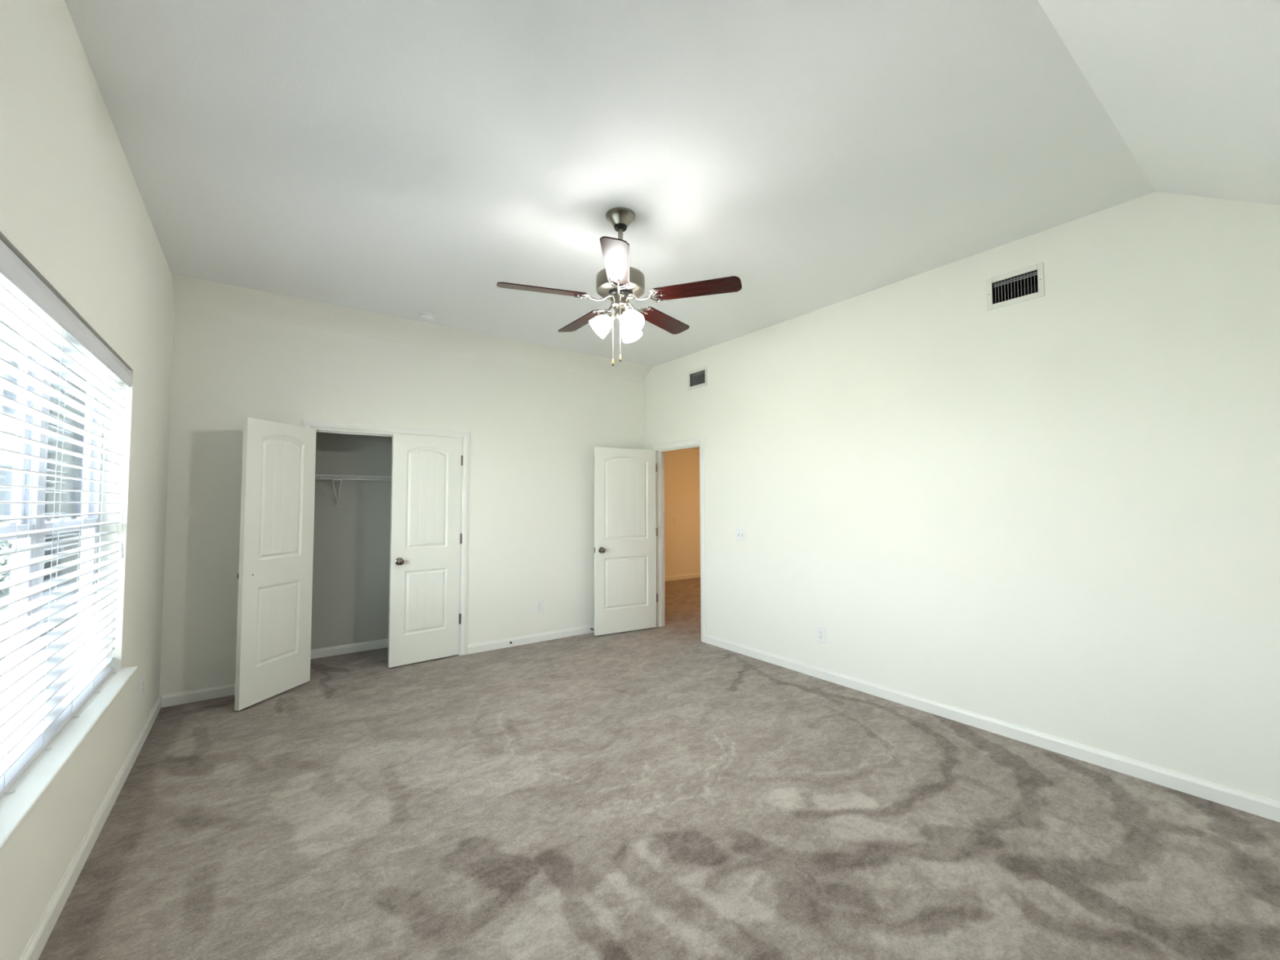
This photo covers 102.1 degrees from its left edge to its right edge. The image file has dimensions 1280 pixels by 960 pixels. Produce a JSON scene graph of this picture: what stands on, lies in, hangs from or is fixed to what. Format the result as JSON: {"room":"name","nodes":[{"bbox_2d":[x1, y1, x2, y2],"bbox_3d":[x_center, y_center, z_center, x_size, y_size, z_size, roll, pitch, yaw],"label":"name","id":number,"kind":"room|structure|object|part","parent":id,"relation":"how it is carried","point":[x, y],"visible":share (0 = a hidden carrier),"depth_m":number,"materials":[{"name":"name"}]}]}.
{"room":"empty bedroom","nodes":[
{"label":"empty bedroom","id":0,"kind":"room"},
{"bbox_2d":[0,0,173,959],"bbox_3d":[-1.807,-0.021,1.424,0.150,3.029,5.528,2,-3,-36],"label":"wall","id":1,"kind":"structure","parent":0,"point":[73,210],"depth_m":2.01,"materials":[{"name":"white paint"}]},
{"bbox_2d":[0,320,137,853],"bbox_3d":[-1.862,0.149,1.544,0.212,1.520,2.580,2,-3,-36],"label":"window","id":2,"kind":"structure","parent":1,"relation":"in","point":[35,780],"depth_m":1.84,"materials":[{"name":"grey plastic"}]},
{"bbox_3d":[-1.914,0.498,1.490,0.024,0.717,0.776,2,-3,-36],"label":"sash","id":3,"kind":"part","parent":2,"relation":"part of","materials":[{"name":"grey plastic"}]},
{"bbox_3d":[-1.936,-0.195,1.506,0.022,0.753,0.776,2,-3,-36],"label":"sash","id":4,"kind":"part","parent":2,"relation":"part of","materials":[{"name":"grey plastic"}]},
{"bbox_3d":[-1.925,0.147,1.498,0.055,1.520,2.580,2,-3,-36],"label":"frame","id":5,"kind":"part","parent":2,"relation":"part of","materials":[{"name":"grey plastic"}]},
{"bbox_2d":[0,239,131,797],"bbox_3d":[-1.856,0.143,1.549,0.076,1.488,2.572,2,-3,-36],"label":"window blind","id":6,"kind":"object","parent":2,"relation":"attached to","point":[39,695],"visible":1,"depth_m":1.76,"materials":[{"name":"white plastic"}]},
{"bbox_3d":[-1.797,0.169,1.469,0.012,1.428,0.075,-3,-4,44],"label":"ladder cord","id":7,"kind":"part","parent":6,"relation":"part of","materials":[{"name":"white fabric"}]},
{"bbox_3d":[-1.986,0.181,1.727,0.012,1.428,0.075,-3,-4,44],"label":"ladder cord","id":8,"kind":"part","parent":6,"relation":"part of","materials":[{"name":"white fabric"}]},
{"bbox_3d":[-1.861,0.878,1.512,0.050,0.016,2.526,2,-3,-36],"label":"rail","id":9,"kind":"part","parent":6,"relation":"part of","materials":[{"name":"white plastic"}]},
{"bbox_3d":[-2.175,0.193,1.985,0.012,1.428,0.075,-3,-4,44],"label":"ladder cord","id":10,"kind":"part","parent":6,"relation":"part of","materials":[{"name":"white fabric"}]},
{"bbox_3d":[-2.364,0.205,2.243,0.012,1.428,0.075,-3,-4,44],"label":"ladder cord","id":11,"kind":"part","parent":6,"relation":"part of","materials":[{"name":"white plastic"}]},
{"bbox_3d":[-2.553,0.217,2.501,0.012,1.428,0.075,-3,-4,44],"label":"ladder cord","id":12,"kind":"part","parent":6,"relation":"part of","materials":[{"name":"white fabric"}]},
{"bbox_3d":[-2.563,-0.066,2.573,0.017,0.836,0.017,2,-3,-36],"label":"pull cord","id":13,"kind":"part","parent":6,"relation":"part of","materials":[{"name":"white fabric"}]},
{"bbox_3d":[-2.572,-0.048,2.584,0.017,0.871,0.017,2,-3,-36],"label":"pull cord","id":14,"kind":"part","parent":6,"relation":"part of","materials":[{"name":"white fabric"}]},
{"bbox_3d":[-2.422,0.530,2.183,0.024,0.717,0.776,2,-3,-36],"label":"sash","id":15,"kind":"part","parent":2,"relation":"part of","materials":[{"name":"grey plastic"}]},
{"bbox_3d":[-1.838,0.899,1.527,0.157,0.020,2.580,2,-3,-36],"label":"sill","id":16,"kind":"part","parent":2,"relation":"part of","materials":[{"name":"white paint"}]},
{"bbox_3d":[-2.444,-0.163,2.199,0.022,0.753,0.776,2,-3,-36],"label":"sash","id":17,"kind":"part","parent":2,"relation":"part of","materials":[{"name":"grey plastic"}]},
{"bbox_2d":[18,695,161,959],"bbox_3d":[-1.737,1.452,1.407,0.014,0.084,5.528,2,-3,-36],"label":"baseboard","id":18,"kind":"structure","parent":1,"relation":"attached to","point":[34,947],"depth_m":2.03,"materials":[{"name":"white paint"}]},
{"bbox_2d":[139,674,144,699],"bbox_3d":[-2.936,1.219,3.053,0.009,0.124,0.078,2,-3,-36],"label":"wall outlet","id":19,"kind":"object","parent":1,"relation":"attached to","point":[141,691],"visible":1,"depth_m":3.03,"materials":[{"name":"white plastic"}]},
{"bbox_2d":[311,431,391,649],"bbox_3d":[-2.656,0.440,5.141,2.400,2.440,0.080,2,-3,-36],"label":"wall","id":20,"kind":"structure","parent":0,"point":[351,559],"depth_m":4.99,"materials":[{"name":"grey paint"}]},
{"bbox_2d":[310,638,388,658],"bbox_3d":[-2.626,1.615,5.051,2.300,0.084,0.014,2,-3,-36],"label":"baseboard","id":21,"kind":"structure","parent":20,"relation":"attached to","point":[382,643],"depth_m":4.93,"materials":[{"name":"white paint"}]},
{"bbox_2d":[315,474,391,506],"bbox_3d":[-2.541,0.114,4.997,2.300,0.289,0.314,2,-3,-36],"label":"closet shelf","id":22,"kind":"object","parent":20,"relation":"attached to","point":[321,476],"visible":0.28,"depth_m":4.84,"materials":[{"name":"white metal"}]},
{"bbox_2d":[159,305,644,697],"bbox_3d":[-1.714,0.216,4.981,4.510,2.868,0.115,2,-3,-36],"label":"wall","id":23,"kind":"structure","parent":0,"point":[535,431],"depth_m":4.64,"materials":[{"name":"white paint"}]},
{"bbox_2d":[234,417,315,711],"bbox_3d":[-2.743,0.582,3.890,0.104,2.020,0.605,-1,-3,10],"label":"door","id":24,"kind":"structure","parent":23,"relation":"in","point":[274,576],"depth_m":3.83,"materials":[{"name":"white paint"}]},
{"bbox_2d":[161,624,594,707],"bbox_3d":[-1.658,1.605,4.878,4.217,0.084,0.014,2,-3,-36],"label":"baseboard","id":25,"kind":"structure","parent":23,"relation":"attached to","point":[217,691],"depth_m":4.95,"materials":[{"name":"white paint"}]},
{"bbox_2d":[302,418,469,655],"bbox_3d":[-2.219,0.580,4.584,1.355,2.110,0.132,2,-3,-36],"label":"trim","id":26,"kind":"structure","parent":23,"relation":"attached to","point":[464,488],"depth_m":4.87,"materials":[{"name":"white paint"}]},
{"bbox_3d":[-2.707,0.562,4.155,0.060,2.110,0.017,2,-3,-36],"label":"casing","id":27,"kind":"part","parent":26,"relation":"part of","materials":[{"name":"white paint"}]},
{"bbox_3d":[-2.188,-0.447,4.583,1.355,0.060,0.017,2,-3,-36],"label":"head casing","id":28,"kind":"part","parent":26,"relation":"part of","materials":[{"name":"white paint"}]},
{"bbox_3d":[-1.662,0.593,4.919,0.060,2.110,0.017,2,-3,-36],"label":"casing","id":29,"kind":"part","parent":26,"relation":"part of","materials":[{"name":"white paint"}]},
{"bbox_2d":[387,434,462,667],"bbox_3d":[-1.916,0.615,4.685,0.618,2.020,0.103,2,-3,-40],"label":"door","id":30,"kind":"structure","parent":23,"relation":"in","point":[426,537],"depth_m":4.68,"materials":[{"name":"white paint"}]},
{"bbox_3d":[-2.091,0.713,4.510,0.066,0.066,0.068,2,-3,-40],"label":"handle","id":31,"kind":"part","parent":30,"relation":"part of","materials":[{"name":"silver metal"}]},
{"bbox_2d":[536,600,543,613],"bbox_3d":[-1.036,1.308,5.350,0.078,0.124,0.009,2,-3,-36],"label":"wall outlet","id":32,"kind":"object","parent":23,"relation":"attached to","point":[539,603],"visible":1,"depth_m":5.34,"materials":[{"name":"white plastic"}]},
{"bbox_2d":[38,626,1279,959],"bbox_3d":[-0.243,1.558,2.944,4.245,0.001,6.250,2,-3,-36],"label":"floor","id":33,"kind":"structure","parent":0,"point":[651,793],"depth_m":2.23,"materials":[{"name":"carpet"}]},
{"bbox_2d":[64,0,1279,383],"bbox_3d":[-0.049,-1.135,2.759,4.510,0.896,5.763,2,-3,-36],"label":"ceiling","id":34,"kind":"structure","parent":0,"point":[364,168],"depth_m":2.27,"materials":[{"name":"white paint"}]},
{"bbox_2d":[418,312,435,321],"bbox_3d":[-1.812,-1.382,4.408,0.132,0.046,0.132,2,-3,-36],"label":"smoke detector","id":35,"kind":"object","parent":34,"relation":"attached to","point":[428,317],"visible":1,"depth_m":4.37,"materials":[{"name":"white plastic"}]},
{"bbox_2d":[496,207,742,365],"bbox_3d":[-0.157,-1.048,2.853,1.221,0.859,1.279,1,-3,-18],"label":"ceiling fan","id":36,"kind":"object","parent":34,"relation":"hanging from","point":[619,282],"visible":1,"depth_m":2.79,"materials":[{"name":"brown wood"}]},
{"bbox_3d":[-0.515,-1.005,2.736,0.469,0.006,0.131,1,9,-18],"label":"blade","id":37,"kind":"part","parent":36,"relation":"part of","materials":[{"name":"brown wood"}]},
{"bbox_3d":[-0.357,-0.984,3.213,0.131,0.006,0.469,-13,6,-35],"label":"blade","id":38,"kind":"part","parent":36,"relation":"part of","materials":[{"name":"brown wood"}]},
{"bbox_3d":[-0.215,-0.848,2.853,0.132,0.130,0.121,0,-3,-4],"label":"lamp shade","id":39,"kind":"part","parent":36,"relation":"part of","materials":[{"name":"white glass"}]},
{"bbox_3d":[-0.110,-1.019,2.439,0.131,0.006,0.469,12,-2,1],"label":"blade","id":40,"kind":"part","parent":36,"relation":"part of","materials":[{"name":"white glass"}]},
{"bbox_3d":[-0.054,-0.867,2.783,0.053,0.075,0.078,2,-3,-35],"label":"bulb","id":41,"kind":"part","parent":36,"relation":"part of","materials":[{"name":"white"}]},
{"bbox_3d":[-0.055,-0.844,2.954,0.121,0.130,0.132,-2,-3,29],"label":"lamp shade","id":42,"kind":"part","parent":36,"relation":"part of","materials":[{"name":"white glass"}]},
{"bbox_3d":[-0.046,-0.852,2.770,0.121,0.130,0.132,2,-3,-35],"label":"lamp shade","id":43,"kind":"part","parent":36,"relation":"part of","materials":[{"name":"white glass"}]},
{"bbox_3d":[0.145,-0.986,3.211,0.131,0.006,0.469,-17,-12,35],"label":"blade","id":44,"kind":"part","parent":36,"relation":"part of","materials":[{"name":"brown wood"}]},
{"bbox_3d":[0.298,-1.007,2.732,0.469,0.006,0.131,-1,-15,18],"label":"blade","id":45,"kind":"part","parent":36,"relation":"part of","materials":[{"name":"brown wood"}]},
{"bbox_2d":[657,577,701,640],"bbox_3d":[1.687,1.768,7.790,4.599,0.001,4.100,2,-3,-36],"label":"floor","id":46,"kind":"structure","parent":0,"point":[682,613],"depth_m":7.03,"materials":[{"name":"carpet"}]},
{"bbox_2d":[663,448,700,576],"bbox_3d":[0.444,0.617,9.538,4.599,2.460,0.100,2,-3,-36],"label":"wall","id":47,"kind":"structure","parent":0,"point":[682,467],"depth_m":9.74,"materials":[{"name":"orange paint"}]},
{"bbox_2d":[673,516,676,524],"bbox_3d":[0.657,0.750,9.614,0.078,0.122,0.019,2,-3,-36],"label":"light switch","id":48,"kind":"object","parent":47,"relation":"attached to","point":[674,517],"visible":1,"depth_m":9.61,"materials":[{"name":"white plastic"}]},
{"bbox_2d":[664,572,700,581],"bbox_3d":[0.527,1.803,9.473,4.484,0.084,0.014,2,-3,-36],"label":"baseboard","id":49,"kind":"structure","parent":47,"relation":"attached to","point":[693,575],"depth_m":9.65,"materials":[{"name":"white paint"}]},
{"bbox_2d":[643,191,1279,802],"bbox_3d":[1.726,0.084,4.006,0.115,3.029,5.528,2,-3,-36],"label":"wall","id":50,"kind":"structure","parent":0,"point":[1056,513],"depth_m":3.06,"materials":[{"name":"white paint"}]},
{"bbox_2d":[594,446,657,635],"bbox_3d":[-0.150,0.658,5.762,0.777,2.020,0.171,1,-3,-30],"label":"door","id":51,"kind":"structure","parent":50,"relation":"in","point":[626,597],"depth_m":5.73,"materials":[{"name":"white paint"}]},
{"bbox_3d":[-0.403,0.755,5.554,0.066,0.066,0.068,1,-3,-30],"label":"handle","id":52,"kind":"part","parent":51,"relation":"part of","materials":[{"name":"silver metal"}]},
{"bbox_2d":[651,436,706,642],"bbox_3d":[0.450,0.623,5.715,0.132,2.110,0.890,2,-3,-36],"label":"trim","id":53,"kind":"structure","parent":50,"relation":"attached to","point":[660,456],"depth_m":5.95,"materials":[{"name":"white paint"}]},
{"bbox_3d":[0.401,-0.403,5.726,0.017,0.060,0.890,2,-3,-36],"label":"head casing","id":54,"kind":"part","parent":53,"relation":"part of","materials":[{"name":"white paint"}]},
{"bbox_3d":[0.649,0.606,5.347,0.017,2.110,0.060,2,-3,-36],"label":"casing","id":55,"kind":"part","parent":53,"relation":"part of","materials":[{"name":"white paint"}]},
{"bbox_2d":[687,365,707,390],"bbox_3d":[0.711,-1.073,5.556,0.269,0.202,0.299,2,-3,-36],"label":"air vent","id":56,"kind":"object","parent":50,"relation":"in","point":[696,380],"visible":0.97,"depth_m":5.51,"materials":[{"name":"black"}]},
{"bbox_2d":[735,528,746,542],"bbox_3d":[0.955,0.524,4.930,0.019,0.122,0.124,2,-3,-36],"label":"light switch","id":57,"kind":"object","parent":50,"relation":"attached to","point":[740,534],"visible":1,"depth_m":4.93,"materials":[{"name":"white plastic"}]},
{"bbox_2d":[817,626,825,643],"bbox_3d":[1.470,1.257,4.203,0.009,0.124,0.078,2,-3,-36],"label":"wall outlet","id":58,"kind":"object","parent":50,"relation":"attached to","point":[820,630],"visible":1,"depth_m":4.20,"materials":[{"name":"white plastic"}]},
{"bbox_2d":[705,634,1279,822],"bbox_3d":[1.677,1.554,3.903,0.014,0.084,5.528,2,-3,-36],"label":"baseboard","id":59,"kind":"structure","parent":50,"relation":"attached to","point":[1248,802],"depth_m":2.98,"materials":[{"name":"white paint"}]},
{"bbox_2d":[986,262,1044,311],"bbox_3d":[2.400,-1.179,3.251,0.269,0.202,0.299,2,-3,-36],"label":"air vent","id":60,"kind":"object","parent":50,"relation":"in","point":[1024,286],"visible":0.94,"depth_m":3.24,"materials":[{"name":"white metal"}]}
]}

